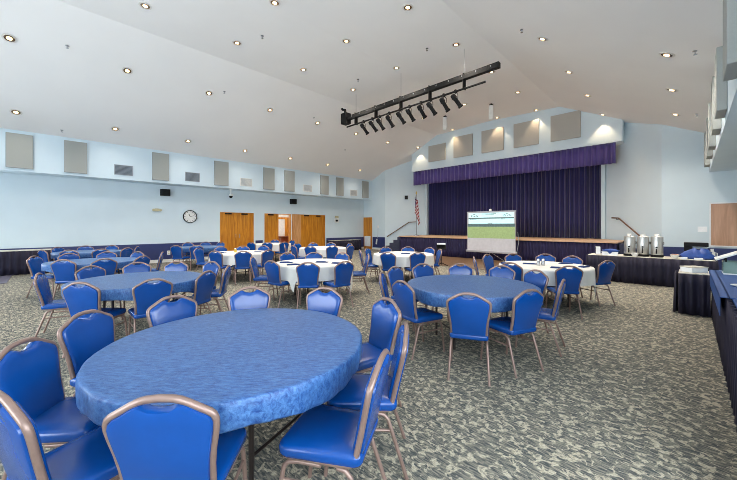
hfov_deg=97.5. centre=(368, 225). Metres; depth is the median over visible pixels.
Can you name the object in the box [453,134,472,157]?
acoustic panel
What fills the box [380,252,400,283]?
banquet chair
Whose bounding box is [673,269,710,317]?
table
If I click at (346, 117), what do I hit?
bar
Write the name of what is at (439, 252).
banquet chair
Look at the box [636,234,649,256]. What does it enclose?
urn
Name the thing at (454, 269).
banquet chair
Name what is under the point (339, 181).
acoustic panel
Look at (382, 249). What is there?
banquet chair
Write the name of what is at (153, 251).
dado
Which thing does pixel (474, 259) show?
banquet chair
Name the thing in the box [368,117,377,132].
spotlight
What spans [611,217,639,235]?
handrail
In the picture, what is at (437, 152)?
acoustic panel
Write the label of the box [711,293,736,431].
table
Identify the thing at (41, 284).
banquet chair
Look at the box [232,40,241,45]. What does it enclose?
recessed light
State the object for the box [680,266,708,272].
storage box
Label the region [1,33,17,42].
recessed light
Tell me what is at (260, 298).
banquet chair
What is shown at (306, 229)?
door
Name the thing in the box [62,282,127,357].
banquet chair
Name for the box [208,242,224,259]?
banquet chair
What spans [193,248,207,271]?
banquet chair
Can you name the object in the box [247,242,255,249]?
banquet chair
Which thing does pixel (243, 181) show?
air vent
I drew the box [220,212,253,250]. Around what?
door
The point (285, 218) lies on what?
doorway
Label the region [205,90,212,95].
recessed light
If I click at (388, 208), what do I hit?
wall
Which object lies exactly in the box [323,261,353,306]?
banquet chair
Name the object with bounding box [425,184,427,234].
column
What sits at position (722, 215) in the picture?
notice board
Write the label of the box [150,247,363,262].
baseboard
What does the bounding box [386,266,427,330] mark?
banquet chair
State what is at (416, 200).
flag
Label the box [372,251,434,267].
tablecloth
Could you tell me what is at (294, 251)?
banquet chair
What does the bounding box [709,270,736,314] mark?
blue overlay
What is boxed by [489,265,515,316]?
banquet chair
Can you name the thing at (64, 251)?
banquet chair
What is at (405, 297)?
banquet chair
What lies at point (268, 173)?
acoustic panel
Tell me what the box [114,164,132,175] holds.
air vent
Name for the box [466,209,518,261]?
projection screen
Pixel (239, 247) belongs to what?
banquet chair
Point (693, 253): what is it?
plastic bag
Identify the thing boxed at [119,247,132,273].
banquet chair
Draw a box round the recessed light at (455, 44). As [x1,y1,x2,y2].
[451,42,460,46]
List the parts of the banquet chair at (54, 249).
backrest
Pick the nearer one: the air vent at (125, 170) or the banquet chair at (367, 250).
the banquet chair at (367, 250)
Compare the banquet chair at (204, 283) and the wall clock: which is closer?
the banquet chair at (204, 283)
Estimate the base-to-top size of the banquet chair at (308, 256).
0.896 m
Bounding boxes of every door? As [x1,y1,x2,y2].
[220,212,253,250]
[264,213,290,254]
[292,214,324,246]
[364,217,371,248]
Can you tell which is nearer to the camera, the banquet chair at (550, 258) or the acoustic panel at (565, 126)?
the banquet chair at (550, 258)
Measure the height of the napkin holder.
0.220 m
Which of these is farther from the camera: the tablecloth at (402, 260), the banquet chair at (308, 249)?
the banquet chair at (308, 249)
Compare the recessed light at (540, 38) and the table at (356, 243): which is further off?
the table at (356, 243)
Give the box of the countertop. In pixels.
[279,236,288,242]
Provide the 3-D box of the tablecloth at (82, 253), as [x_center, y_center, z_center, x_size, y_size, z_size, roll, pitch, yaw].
[-8.659,0.867,10.005,1.694,0.165,1.703,0,0,-11]
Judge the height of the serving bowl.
0.117 m
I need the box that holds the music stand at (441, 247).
[436,245,447,265]
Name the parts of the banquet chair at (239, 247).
backrest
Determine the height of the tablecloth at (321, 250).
0.626 m
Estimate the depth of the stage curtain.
16.09 m
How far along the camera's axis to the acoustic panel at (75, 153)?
11.07 m
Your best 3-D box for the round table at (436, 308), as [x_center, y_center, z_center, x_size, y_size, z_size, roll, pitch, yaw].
[1.379,1.167,4.377,1.640,0.747,1.640,0,0,-12]
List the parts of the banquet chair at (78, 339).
seat, backrest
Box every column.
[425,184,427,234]
[601,165,604,238]
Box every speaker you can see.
[160,189,169,195]
[290,199,296,203]
[443,115,446,130]
[489,103,492,120]
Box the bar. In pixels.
[341,61,500,127]
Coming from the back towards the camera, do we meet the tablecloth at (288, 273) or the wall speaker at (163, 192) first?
the wall speaker at (163, 192)
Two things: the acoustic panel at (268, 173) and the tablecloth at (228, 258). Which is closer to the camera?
the tablecloth at (228, 258)
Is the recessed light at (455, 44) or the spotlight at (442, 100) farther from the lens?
the spotlight at (442, 100)
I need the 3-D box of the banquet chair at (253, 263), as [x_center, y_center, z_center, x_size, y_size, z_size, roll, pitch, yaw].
[-2.228,1.096,6.881,0.534,0.896,0.434,0,0,-5]
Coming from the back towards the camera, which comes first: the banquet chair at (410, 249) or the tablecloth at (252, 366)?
the banquet chair at (410, 249)
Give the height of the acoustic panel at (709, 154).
1.040 m
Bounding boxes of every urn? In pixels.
[623,234,635,255]
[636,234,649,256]
[650,234,663,257]
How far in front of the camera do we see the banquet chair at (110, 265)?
6.54 m
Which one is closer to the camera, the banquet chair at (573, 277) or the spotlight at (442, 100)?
the banquet chair at (573, 277)
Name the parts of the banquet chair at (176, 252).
backrest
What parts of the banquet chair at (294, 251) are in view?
backrest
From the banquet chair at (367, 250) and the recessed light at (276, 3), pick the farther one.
the banquet chair at (367, 250)
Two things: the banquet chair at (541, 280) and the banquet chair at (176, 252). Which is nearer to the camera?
the banquet chair at (541, 280)
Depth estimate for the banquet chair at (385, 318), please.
2.80 m
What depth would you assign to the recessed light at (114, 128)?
11.24 m
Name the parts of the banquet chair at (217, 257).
backrest, frame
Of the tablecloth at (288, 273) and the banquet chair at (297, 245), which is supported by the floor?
the banquet chair at (297, 245)
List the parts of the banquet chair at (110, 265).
backrest, frame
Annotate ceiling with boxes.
[0,0,722,180]
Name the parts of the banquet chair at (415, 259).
frame, backrest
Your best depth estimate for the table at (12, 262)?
10.10 m
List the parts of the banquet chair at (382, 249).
backrest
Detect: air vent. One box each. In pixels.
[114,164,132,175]
[185,172,199,181]
[240,178,251,186]
[303,184,311,191]
[350,189,356,195]
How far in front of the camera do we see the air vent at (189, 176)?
13.73 m
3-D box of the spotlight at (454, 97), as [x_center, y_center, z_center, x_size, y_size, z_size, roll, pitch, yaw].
[2.668,-3.825,9.749,0.399,0.560,0.176,0,0,-8]
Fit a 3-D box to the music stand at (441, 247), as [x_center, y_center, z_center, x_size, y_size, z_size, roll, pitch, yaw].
[2.778,1.123,12.365,0.458,0.812,0.438,0,0,45]
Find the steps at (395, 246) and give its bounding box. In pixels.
[385,237,399,250]
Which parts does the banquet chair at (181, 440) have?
backrest, seat, leg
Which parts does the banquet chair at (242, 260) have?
backrest, frame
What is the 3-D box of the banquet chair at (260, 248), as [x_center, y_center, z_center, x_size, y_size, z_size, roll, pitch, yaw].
[-3.574,1.096,10.613,0.434,0.896,0.534,0,0,14]
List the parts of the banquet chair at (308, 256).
backrest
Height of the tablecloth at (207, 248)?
0.165 m
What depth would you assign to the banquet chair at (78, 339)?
2.40 m
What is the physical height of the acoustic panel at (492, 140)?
1.130 m
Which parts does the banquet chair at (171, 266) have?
backrest, frame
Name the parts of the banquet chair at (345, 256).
backrest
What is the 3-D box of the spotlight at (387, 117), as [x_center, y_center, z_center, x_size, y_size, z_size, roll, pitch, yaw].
[0.782,-3.825,11.643,0.399,0.560,0.176,0,0,-30]
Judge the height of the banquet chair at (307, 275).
0.896 m
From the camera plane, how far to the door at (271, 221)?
17.25 m
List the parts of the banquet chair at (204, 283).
seat, frame, backrest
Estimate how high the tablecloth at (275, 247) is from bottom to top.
0.622 m
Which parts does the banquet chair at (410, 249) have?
backrest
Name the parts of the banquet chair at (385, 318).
seat, frame, backrest, leg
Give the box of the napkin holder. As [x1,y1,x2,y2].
[595,246,600,253]
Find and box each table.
[0,248,53,275]
[103,293,174,307]
[248,413,301,479]
[294,284,312,295]
[327,239,360,249]
[435,307,507,349]
[562,294,568,306]
[586,253,718,290]
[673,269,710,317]
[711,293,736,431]
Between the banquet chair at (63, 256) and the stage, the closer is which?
the banquet chair at (63, 256)
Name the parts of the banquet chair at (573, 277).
seat, frame, backrest, leg, leg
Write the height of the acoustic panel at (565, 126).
1.130 m
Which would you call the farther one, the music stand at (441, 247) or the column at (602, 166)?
the column at (602, 166)
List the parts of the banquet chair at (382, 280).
frame, backrest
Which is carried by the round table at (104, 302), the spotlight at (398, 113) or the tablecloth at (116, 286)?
the tablecloth at (116, 286)
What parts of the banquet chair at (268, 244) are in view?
backrest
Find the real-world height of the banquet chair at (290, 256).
0.896 m
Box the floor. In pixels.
[0,249,736,479]
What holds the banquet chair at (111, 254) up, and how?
on the floor
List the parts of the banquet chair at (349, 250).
backrest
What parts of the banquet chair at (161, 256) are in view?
backrest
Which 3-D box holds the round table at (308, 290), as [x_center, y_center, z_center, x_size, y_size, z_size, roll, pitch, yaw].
[-1.202,1.167,7.000,1.640,0.747,1.640,0,0,-33]
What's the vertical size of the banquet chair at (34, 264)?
0.896 m
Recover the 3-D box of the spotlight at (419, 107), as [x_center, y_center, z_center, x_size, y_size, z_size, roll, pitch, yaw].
[1.766,-3.825,10.659,0.399,0.560,0.176,0,0,-28]
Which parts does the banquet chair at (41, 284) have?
backrest, leg, leg, frame, seat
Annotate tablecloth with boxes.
[41,257,135,272]
[50,249,120,258]
[61,271,200,300]
[75,308,361,433]
[180,245,221,252]
[208,250,267,265]
[255,243,290,253]
[276,259,352,291]
[298,246,345,256]
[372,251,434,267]
[408,275,540,312]
[499,261,595,298]
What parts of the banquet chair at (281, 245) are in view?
backrest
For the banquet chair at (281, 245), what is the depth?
13.39 m
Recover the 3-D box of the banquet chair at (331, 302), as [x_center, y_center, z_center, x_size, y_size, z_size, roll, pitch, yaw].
[-0.544,1.096,3.210,0.434,0.896,0.534,0,0,20]
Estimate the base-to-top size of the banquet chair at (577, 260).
0.896 m
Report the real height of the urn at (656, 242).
0.605 m
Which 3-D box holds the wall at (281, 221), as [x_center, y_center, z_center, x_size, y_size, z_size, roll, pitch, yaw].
[-6.187,0.190,20.188,0.100,2.700,4.400,0,0,45]
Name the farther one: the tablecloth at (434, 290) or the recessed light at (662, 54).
the recessed light at (662, 54)
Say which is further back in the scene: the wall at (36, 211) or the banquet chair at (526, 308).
the wall at (36, 211)
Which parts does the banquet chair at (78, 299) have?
backrest, frame, seat, leg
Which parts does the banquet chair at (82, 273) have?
frame, backrest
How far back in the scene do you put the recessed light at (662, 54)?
6.34 m
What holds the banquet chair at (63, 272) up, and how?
on the floor
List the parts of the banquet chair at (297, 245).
backrest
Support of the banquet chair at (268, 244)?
on the floor
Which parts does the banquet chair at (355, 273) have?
seat, frame, backrest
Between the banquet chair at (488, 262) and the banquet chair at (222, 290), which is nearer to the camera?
the banquet chair at (222, 290)
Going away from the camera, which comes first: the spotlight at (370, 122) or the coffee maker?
the coffee maker
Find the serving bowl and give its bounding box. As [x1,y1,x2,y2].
[670,254,678,258]
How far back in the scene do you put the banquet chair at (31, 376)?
1.81 m
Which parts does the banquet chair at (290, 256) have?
backrest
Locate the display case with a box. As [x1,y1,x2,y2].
[714,251,736,274]
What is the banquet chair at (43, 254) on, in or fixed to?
on the floor
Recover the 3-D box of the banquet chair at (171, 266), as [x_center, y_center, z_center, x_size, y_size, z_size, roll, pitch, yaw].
[-3.522,1.096,5.749,0.434,0.896,0.534,0,0,-7]
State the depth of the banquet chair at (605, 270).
6.20 m
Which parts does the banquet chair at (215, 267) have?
backrest, frame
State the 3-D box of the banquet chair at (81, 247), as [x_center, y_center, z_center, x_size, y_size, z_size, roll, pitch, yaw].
[-9.281,1.096,10.617,0.534,0.896,0.434,0,0,45]
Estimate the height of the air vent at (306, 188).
0.380 m
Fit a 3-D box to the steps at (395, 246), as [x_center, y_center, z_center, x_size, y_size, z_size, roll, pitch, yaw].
[1.658,1.090,19.392,1.520,0.900,0.870,0,0,45]
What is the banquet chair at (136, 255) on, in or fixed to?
on the floor
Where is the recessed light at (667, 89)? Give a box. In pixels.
[665,88,677,91]
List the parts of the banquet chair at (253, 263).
backrest, frame, seat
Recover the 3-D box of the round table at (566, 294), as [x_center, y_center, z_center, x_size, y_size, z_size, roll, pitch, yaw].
[3.535,1.167,6.505,1.640,0.747,1.640,0,0,20]
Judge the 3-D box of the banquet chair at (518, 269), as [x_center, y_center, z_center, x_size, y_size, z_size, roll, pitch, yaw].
[2.762,1.096,5.956,0.534,0.896,0.434,0,0,-35]
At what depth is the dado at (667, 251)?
10.46 m
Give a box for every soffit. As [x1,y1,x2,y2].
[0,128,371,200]
[709,78,736,171]
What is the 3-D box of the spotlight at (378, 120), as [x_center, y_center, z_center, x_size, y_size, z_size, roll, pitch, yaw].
[0.451,-3.825,11.973,0.399,0.560,0.176,0,0,-26]
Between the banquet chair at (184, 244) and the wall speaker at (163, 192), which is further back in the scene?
the wall speaker at (163, 192)
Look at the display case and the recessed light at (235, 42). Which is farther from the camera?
the recessed light at (235, 42)
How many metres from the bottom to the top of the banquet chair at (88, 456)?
0.896 m
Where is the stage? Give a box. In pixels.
[399,235,623,264]
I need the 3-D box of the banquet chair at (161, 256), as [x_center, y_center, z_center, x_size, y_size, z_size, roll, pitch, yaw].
[-5.448,1.096,8.086,0.534,0.896,0.434,0,0,-25]
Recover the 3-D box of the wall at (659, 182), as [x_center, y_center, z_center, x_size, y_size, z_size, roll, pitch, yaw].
[10.652,-1.460,11.900,0.977,6.000,4.289,0,0,-21]
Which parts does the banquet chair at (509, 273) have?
backrest, frame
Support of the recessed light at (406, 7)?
in the ceiling
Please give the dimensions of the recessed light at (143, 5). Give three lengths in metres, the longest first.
0.267 x 0.267 x 0.028 m
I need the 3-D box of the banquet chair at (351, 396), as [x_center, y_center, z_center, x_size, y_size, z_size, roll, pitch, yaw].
[0.003,1.096,2.173,0.534,0.896,0.434,0,0,4]
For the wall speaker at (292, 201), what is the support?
attached to the wall at (36, 211)
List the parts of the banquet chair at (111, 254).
backrest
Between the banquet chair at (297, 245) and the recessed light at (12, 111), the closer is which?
the recessed light at (12, 111)
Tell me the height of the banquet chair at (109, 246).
0.896 m
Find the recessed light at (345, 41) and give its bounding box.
[342,38,350,43]
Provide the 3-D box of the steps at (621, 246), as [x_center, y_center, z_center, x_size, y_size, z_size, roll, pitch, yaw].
[9.723,1.090,11.243,1.450,0.900,0.950,0,0,45]
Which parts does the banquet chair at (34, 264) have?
frame, backrest, seat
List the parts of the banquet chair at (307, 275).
backrest, frame, seat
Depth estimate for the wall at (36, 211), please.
12.77 m
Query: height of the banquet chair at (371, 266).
0.896 m
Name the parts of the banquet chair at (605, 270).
seat, frame, backrest, leg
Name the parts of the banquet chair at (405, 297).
backrest, frame, leg, seat, leg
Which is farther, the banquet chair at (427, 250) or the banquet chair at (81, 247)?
the banquet chair at (81, 247)
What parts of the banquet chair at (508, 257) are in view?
backrest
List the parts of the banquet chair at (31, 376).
leg, backrest, frame, leg, seat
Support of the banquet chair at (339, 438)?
on the floor
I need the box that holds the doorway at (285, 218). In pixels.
[279,217,288,235]
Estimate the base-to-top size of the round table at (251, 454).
0.747 m
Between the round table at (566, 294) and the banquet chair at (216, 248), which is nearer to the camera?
the round table at (566, 294)
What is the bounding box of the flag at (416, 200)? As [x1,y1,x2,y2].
[413,191,419,235]
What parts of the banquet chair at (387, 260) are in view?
backrest, frame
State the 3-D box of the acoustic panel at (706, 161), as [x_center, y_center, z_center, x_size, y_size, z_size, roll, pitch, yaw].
[10.623,-2.400,10.131,0.120,1.040,0.550,0,0,45]
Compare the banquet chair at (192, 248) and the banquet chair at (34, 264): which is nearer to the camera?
the banquet chair at (34, 264)
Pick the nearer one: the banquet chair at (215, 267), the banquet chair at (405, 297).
the banquet chair at (405, 297)
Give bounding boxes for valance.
[413,142,615,184]
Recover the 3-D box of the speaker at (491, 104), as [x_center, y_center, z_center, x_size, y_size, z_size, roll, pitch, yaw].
[5.273,-4.921,13.898,0.180,0.720,0.188,0,0,25]
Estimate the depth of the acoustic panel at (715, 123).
6.29 m
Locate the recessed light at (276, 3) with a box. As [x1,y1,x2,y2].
[269,0,280,6]
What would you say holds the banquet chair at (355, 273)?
on the floor
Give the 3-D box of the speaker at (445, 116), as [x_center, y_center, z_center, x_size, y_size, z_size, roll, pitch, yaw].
[3.647,-4.917,15.383,0.180,0.720,0.188,0,0,25]
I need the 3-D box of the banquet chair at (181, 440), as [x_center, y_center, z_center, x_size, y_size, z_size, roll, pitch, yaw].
[-0.832,1.096,1.491,0.434,0.896,0.534,0,0,-6]
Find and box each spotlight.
[360,120,368,134]
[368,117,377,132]
[376,115,385,130]
[385,111,394,127]
[396,110,405,124]
[405,105,415,121]
[417,101,426,118]
[426,98,436,115]
[439,93,449,112]
[450,89,462,108]
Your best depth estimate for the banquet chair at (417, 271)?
5.57 m
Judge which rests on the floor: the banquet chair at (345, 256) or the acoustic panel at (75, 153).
the banquet chair at (345, 256)
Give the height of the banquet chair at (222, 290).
0.896 m
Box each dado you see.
[0,237,363,259]
[373,237,384,247]
[663,246,736,269]
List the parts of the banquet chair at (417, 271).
backrest, frame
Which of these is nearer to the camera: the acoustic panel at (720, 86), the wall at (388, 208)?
the acoustic panel at (720, 86)
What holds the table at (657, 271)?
on the floor
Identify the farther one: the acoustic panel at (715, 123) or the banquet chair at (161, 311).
the acoustic panel at (715, 123)
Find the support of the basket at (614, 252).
on the table at (657, 271)
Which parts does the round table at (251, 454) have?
leg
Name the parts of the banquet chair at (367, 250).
backrest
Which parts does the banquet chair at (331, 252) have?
backrest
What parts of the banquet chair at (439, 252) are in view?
backrest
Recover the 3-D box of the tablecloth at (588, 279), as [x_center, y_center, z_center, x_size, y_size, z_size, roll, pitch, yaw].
[3.539,1.096,6.507,1.747,0.626,1.744,0,0,45]
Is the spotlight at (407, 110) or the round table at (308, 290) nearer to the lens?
the round table at (308, 290)
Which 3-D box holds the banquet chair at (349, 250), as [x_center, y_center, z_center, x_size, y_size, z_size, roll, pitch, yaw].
[-0.806,1.096,11.188,0.534,0.896,0.434,0,0,34]
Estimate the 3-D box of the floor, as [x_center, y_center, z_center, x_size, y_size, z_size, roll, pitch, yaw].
[-1.025,1.634,9.299,17.400,0.212,24.100,0,0,45]
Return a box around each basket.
[601,249,619,255]
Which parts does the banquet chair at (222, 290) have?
seat, frame, backrest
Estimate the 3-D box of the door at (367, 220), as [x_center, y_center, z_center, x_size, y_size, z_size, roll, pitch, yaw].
[-0.046,0.480,21.740,0.790,2.120,0.040,0,0,45]
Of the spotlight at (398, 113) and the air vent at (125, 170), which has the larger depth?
the air vent at (125, 170)
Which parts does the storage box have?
lid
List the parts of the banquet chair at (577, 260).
backrest, frame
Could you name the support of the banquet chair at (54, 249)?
on the floor
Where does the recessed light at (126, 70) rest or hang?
in the ceiling
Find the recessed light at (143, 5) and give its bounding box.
[138,2,151,9]
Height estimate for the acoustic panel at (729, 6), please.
1.040 m
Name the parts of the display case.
lid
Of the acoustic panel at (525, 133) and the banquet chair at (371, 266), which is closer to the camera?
the banquet chair at (371, 266)
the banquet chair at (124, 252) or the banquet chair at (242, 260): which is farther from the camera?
the banquet chair at (124, 252)
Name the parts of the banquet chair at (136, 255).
backrest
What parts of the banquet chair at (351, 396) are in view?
leg, seat, leg, frame, backrest, leg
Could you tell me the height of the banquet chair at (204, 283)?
0.896 m
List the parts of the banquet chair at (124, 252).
backrest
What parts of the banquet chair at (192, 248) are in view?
backrest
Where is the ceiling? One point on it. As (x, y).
(176, 51)
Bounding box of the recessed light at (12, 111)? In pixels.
[9,109,22,114]
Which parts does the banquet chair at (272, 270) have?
backrest, frame, leg, seat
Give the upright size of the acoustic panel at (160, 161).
1.080 m
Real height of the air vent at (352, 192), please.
0.380 m
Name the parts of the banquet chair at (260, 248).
backrest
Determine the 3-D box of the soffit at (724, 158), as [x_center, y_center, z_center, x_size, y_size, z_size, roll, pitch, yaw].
[3.875,-2.395,2.736,0.790,1.270,21.350,0,0,45]
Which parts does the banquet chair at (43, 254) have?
backrest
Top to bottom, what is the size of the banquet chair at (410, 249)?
0.896 m
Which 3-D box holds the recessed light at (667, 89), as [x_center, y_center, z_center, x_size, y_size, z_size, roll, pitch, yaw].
[7.521,-3.370,8.007,0.265,0.127,0.242,0,0,-37]
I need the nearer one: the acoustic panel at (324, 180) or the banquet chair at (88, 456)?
the banquet chair at (88, 456)
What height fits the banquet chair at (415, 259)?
0.896 m
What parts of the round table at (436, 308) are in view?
leg, leg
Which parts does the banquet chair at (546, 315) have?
seat, frame, leg, backrest, leg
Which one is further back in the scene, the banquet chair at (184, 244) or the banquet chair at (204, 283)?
the banquet chair at (184, 244)
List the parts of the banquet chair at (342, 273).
seat, frame, backrest, leg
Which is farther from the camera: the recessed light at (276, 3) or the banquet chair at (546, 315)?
the recessed light at (276, 3)
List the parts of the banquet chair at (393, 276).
frame, backrest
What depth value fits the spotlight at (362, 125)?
12.53 m
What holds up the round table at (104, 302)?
on the floor
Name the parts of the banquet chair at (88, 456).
backrest, seat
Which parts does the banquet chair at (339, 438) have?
leg, leg, seat, leg, backrest, leg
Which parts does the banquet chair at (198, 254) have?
backrest, seat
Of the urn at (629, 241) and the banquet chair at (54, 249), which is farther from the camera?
the banquet chair at (54, 249)
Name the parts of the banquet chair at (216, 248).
backrest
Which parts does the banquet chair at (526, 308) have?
leg, leg, leg, seat, frame, backrest, leg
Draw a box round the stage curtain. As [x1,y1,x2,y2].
[429,165,600,238]
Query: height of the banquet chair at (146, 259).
0.896 m
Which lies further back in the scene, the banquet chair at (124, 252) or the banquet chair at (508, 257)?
the banquet chair at (124, 252)
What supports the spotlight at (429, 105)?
hanging from the bar
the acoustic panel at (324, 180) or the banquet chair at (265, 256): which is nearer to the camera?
the banquet chair at (265, 256)
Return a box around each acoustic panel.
[6,132,32,168]
[64,140,86,173]
[152,152,168,180]
[214,161,228,185]
[263,167,274,189]
[284,170,294,191]
[320,175,328,194]
[336,177,343,195]
[362,181,368,197]
[428,143,445,161]
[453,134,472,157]
[481,127,503,152]
[514,119,538,147]
[551,110,580,141]
[704,131,709,166]
[706,118,712,158]
[708,102,715,150]
[711,76,720,135]
[715,46,726,118]
[723,0,736,81]
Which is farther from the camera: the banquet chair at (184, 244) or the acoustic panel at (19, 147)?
the banquet chair at (184, 244)
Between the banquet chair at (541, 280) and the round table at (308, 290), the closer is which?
the banquet chair at (541, 280)
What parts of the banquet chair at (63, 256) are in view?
backrest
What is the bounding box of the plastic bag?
[680,248,714,259]
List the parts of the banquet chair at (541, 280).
backrest, frame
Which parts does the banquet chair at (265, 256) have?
frame, backrest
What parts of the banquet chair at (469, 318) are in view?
leg, seat, backrest, frame, leg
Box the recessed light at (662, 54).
[659,52,674,57]
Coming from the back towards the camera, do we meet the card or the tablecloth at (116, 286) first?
the card
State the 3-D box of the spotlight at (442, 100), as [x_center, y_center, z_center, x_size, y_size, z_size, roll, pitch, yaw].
[2.375,-3.825,10.049,0.399,0.560,0.176,0,0,-24]
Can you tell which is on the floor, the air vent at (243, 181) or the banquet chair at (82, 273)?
the banquet chair at (82, 273)
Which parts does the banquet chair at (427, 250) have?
backrest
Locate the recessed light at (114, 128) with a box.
[110,126,119,131]
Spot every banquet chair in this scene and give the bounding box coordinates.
[0,337,99,479]
[0,390,119,479]
[26,256,54,297]
[33,273,69,336]
[38,249,49,273]
[50,259,76,299]
[51,247,64,273]
[56,309,114,396]
[57,253,79,290]
[59,250,78,255]
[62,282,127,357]
[74,265,122,319]
[77,245,93,258]
[90,258,117,300]
[91,249,108,257]
[96,251,116,257]
[102,394,247,479]
[105,245,118,249]
[115,251,143,273]
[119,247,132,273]
[122,262,151,318]
[128,278,172,334]
[133,255,149,264]
[146,295,197,326]
[151,252,163,271]
[164,261,188,298]
[170,245,189,263]
[170,270,215,313]
[182,242,193,260]
[182,261,219,310]
[189,245,203,270]
[192,265,230,314]
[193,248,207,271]
[200,242,210,255]
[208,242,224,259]
[208,250,233,280]
[214,246,233,270]
[228,286,270,310]
[234,251,251,284]
[236,246,249,274]
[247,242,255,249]
[249,256,277,299]
[250,245,268,273]
[251,249,273,282]
[262,242,273,260]
[264,260,297,307]
[275,242,288,260]
[279,252,303,292]
[279,348,390,479]
[290,245,304,258]
[293,243,300,256]
[296,262,320,308]
[304,246,315,254]
[304,252,322,291]
[306,287,342,316]
[323,245,337,258]
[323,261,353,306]
[324,321,408,479]
[335,252,349,291]
[346,245,353,263]
[346,254,369,293]
[356,297,401,406]
[359,249,378,281]
[364,248,385,277]
[379,272,417,341]
[380,247,391,271]
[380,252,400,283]
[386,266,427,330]
[392,280,444,359]
[401,246,414,276]
[404,252,425,280]
[412,263,448,323]
[424,247,434,274]
[432,249,441,274]
[446,292,491,386]
[448,263,473,274]
[473,256,485,275]
[480,289,543,377]
[482,254,493,275]
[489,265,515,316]
[500,262,522,280]
[501,269,548,337]
[504,253,521,261]
[515,279,565,356]
[535,253,555,261]
[545,265,583,319]
[551,255,582,297]
[575,260,615,306]
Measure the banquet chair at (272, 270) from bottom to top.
0.896 m
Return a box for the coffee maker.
[684,242,708,250]
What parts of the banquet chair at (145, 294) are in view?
leg, seat, backrest, frame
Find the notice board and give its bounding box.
[709,202,736,247]
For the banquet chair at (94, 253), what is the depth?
9.18 m
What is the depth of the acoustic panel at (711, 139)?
7.64 m
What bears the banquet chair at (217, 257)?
on the floor
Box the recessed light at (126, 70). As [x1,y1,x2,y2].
[122,67,132,73]
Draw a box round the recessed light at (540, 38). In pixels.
[537,36,547,41]
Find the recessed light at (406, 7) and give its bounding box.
[402,4,412,10]
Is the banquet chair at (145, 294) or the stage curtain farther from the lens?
the stage curtain
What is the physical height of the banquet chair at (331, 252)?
0.896 m
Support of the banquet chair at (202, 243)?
on the floor
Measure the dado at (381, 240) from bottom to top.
0.690 m
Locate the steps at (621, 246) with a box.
[619,243,650,254]
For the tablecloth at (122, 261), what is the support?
on the round table
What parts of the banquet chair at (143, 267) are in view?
backrest, frame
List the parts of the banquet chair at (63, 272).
backrest, frame, seat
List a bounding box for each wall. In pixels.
[0,173,363,248]
[279,215,288,235]
[364,161,428,248]
[605,123,736,253]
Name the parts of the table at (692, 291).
skirting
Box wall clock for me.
[183,210,196,222]
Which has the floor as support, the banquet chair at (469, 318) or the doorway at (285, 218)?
the banquet chair at (469, 318)
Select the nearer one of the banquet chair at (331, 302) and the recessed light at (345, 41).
the banquet chair at (331, 302)
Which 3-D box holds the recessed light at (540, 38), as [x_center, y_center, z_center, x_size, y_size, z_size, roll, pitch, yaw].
[4.120,-4.426,7.647,0.265,0.127,0.242,0,0,-37]
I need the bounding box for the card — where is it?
[698,227,706,231]

